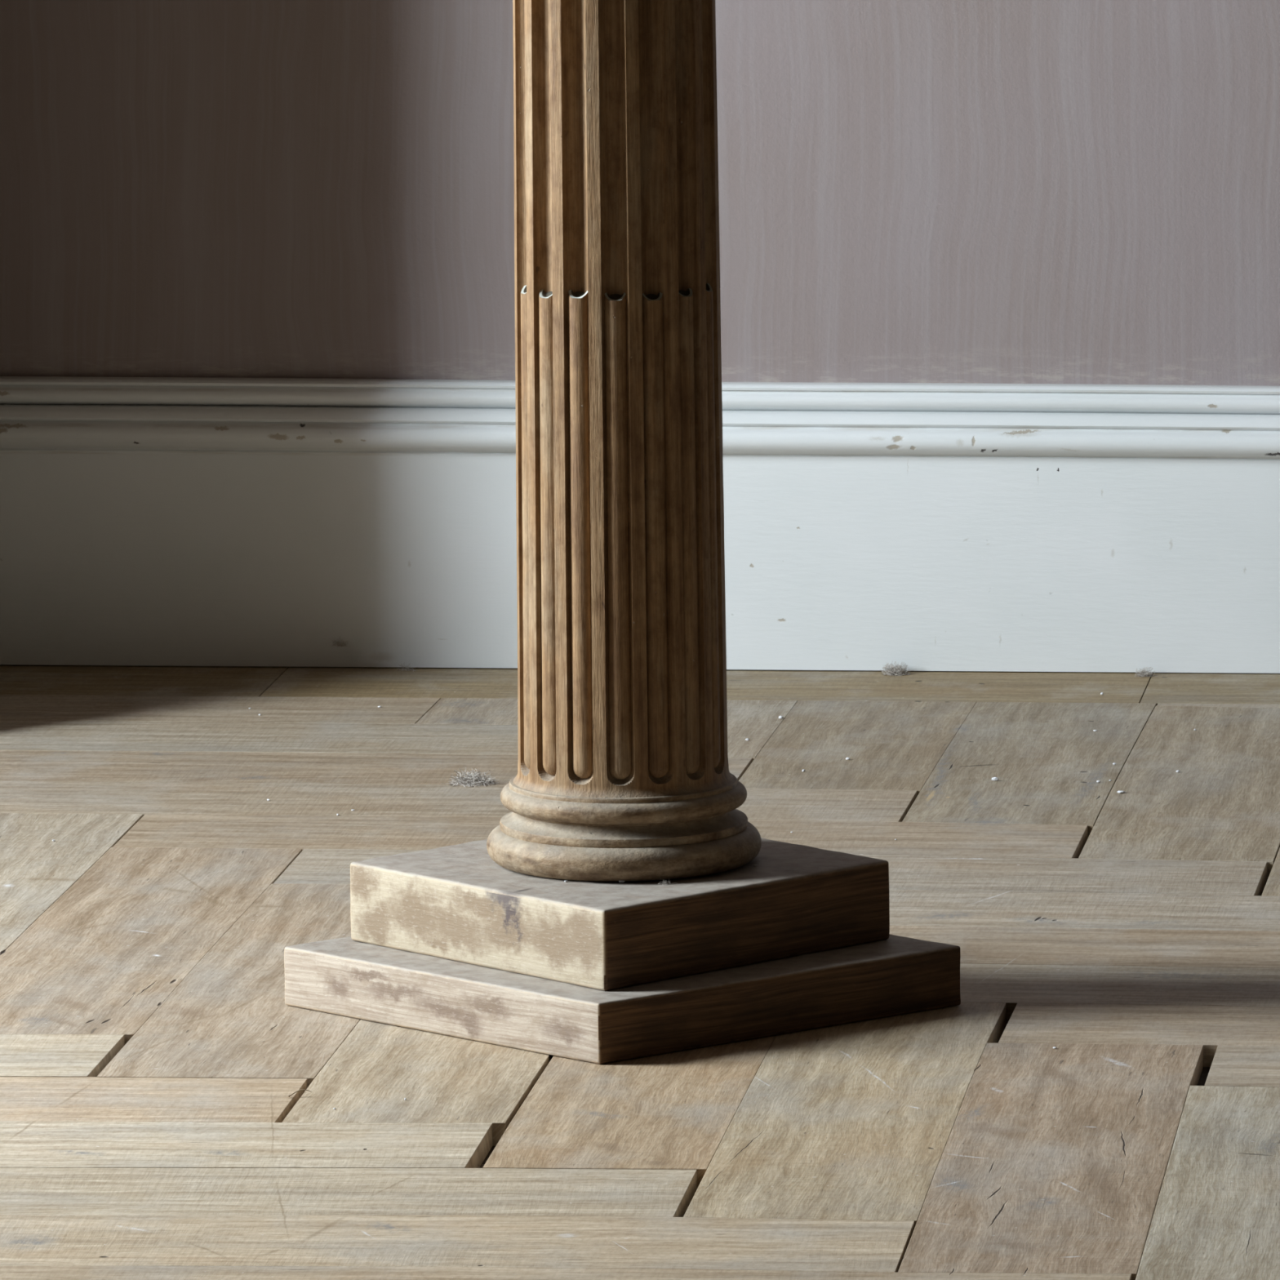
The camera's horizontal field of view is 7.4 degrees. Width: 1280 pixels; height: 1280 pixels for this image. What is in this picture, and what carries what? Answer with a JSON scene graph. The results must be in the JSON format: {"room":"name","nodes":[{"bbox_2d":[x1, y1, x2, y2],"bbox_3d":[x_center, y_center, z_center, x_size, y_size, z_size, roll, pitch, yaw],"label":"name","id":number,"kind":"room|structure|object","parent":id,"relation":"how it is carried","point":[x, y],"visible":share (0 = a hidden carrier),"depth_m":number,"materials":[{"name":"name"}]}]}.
{"room":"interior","nodes":[
{"label":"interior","id":0,"kind":"room"},
{"bbox_2d":[0,664,1279,1279],"bbox_3d":[0.133,0.792,3.668,5.300,0.050,10.072,0,9,7],"label":"floor","id":1,"kind":"structure","parent":0,"point":[153,1052],"depth_m":6.92,"materials":[{"name":"brown wood"}]},
{"bbox_2d":[288,1089,311,1097],"bbox_3d":[-0.230,0.306,6.718,0.017,0.005,0.002,-3,9,-17],"label":"wood splinter","id":2,"kind":"object","parent":1,"relation":"on","point":[299,1090],"visible":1,"depth_m":6.72,"materials":[{"name":"beige wood"}]},
{"bbox_2d":[396,663,417,671],"bbox_3d":[-0.202,0.023,8.580,0.019,0.006,0.016,0,9,7],"label":"tuft","id":3,"kind":"object","parent":1,"relation":"on","point":[406,668],"visible":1,"depth_m":8.58,"materials":[{"name":"grey"}]},
{"bbox_2d":[440,768,498,786],"bbox_3d":[-0.135,0.109,7.985,0.042,0.014,0.037,4,10,26],"label":"tuft","id":4,"kind":"object","parent":1,"relation":"on","point":[469,780],"visible":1,"depth_m":7.98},
{"bbox_2d":[284,0,960,1063],"bbox_3d":[-0.019,-0.314,6.945,0.351,1.158,0.328,-8,11,-39],"label":"column","id":5,"kind":"structure","parent":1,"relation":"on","point":[624,774],"depth_m":6.94,"materials":[{"name":"brown wood"}]},
{"bbox_2d":[657,878,675,885],"bbox_3d":[0.018,0.169,6.942,0.013,0.004,0.008,-6,10,-31],"label":"tuft","id":6,"kind":"object","parent":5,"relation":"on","point":[666,882],"visible":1,"depth_m":6.94,"materials":[{"name":"grey"}]},
{"bbox_2d":[880,661,912,676],"bbox_3d":[0.219,0.024,8.526,0.026,0.012,0.023,5,10,33],"label":"tuft","id":7,"kind":"object","parent":1,"relation":"on","point":[893,672],"visible":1,"depth_m":8.52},
{"bbox_2d":[991,777,999,781],"bbox_3d":[0.285,0.112,7.970,0.006,0.003,0.004,1,9,9],"label":"crumb","id":8,"kind":"object","parent":1,"relation":"on","point":[994,779],"visible":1,"depth_m":7.97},
{"bbox_2d":[1134,666,1155,676],"bbox_3d":[0.431,0.027,8.502,0.018,0.008,0.019,-6,10,-33],"label":"tuft","id":9,"kind":"object","parent":1,"relation":"on","point":[1144,673],"visible":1,"depth_m":8.50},
{"bbox_2d":[0,0,1279,386],"bbox_3d":[0.715,-1.421,8.383,5.300,2.900,0.215,0,9,7],"label":"wall","id":10,"kind":"structure","parent":0,"point":[1081,192],"depth_m":8.52,"materials":[{"name":"paint"}]},
{"bbox_2d":[0,376,1279,673],"bbox_3d":[1.374,-0.090,8.389,3.975,0.250,0.034,0,9,7],"label":"baseboard","id":11,"kind":"structure","parent":10,"relation":"attached to","point":[144,521],"depth_m":8.54,"materials":[{"name":"white paint"}]},
{"bbox_2d":[330,638,349,647],"bbox_3d":[-0.259,0.001,8.588,0.015,0.009,0.014,-5,10,-28],"label":"tuft","id":12,"kind":"object","parent":11,"relation":"attached to","point":[335,644],"visible":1,"depth_m":8.59,"materials":[{"name":"grey"}]}
]}

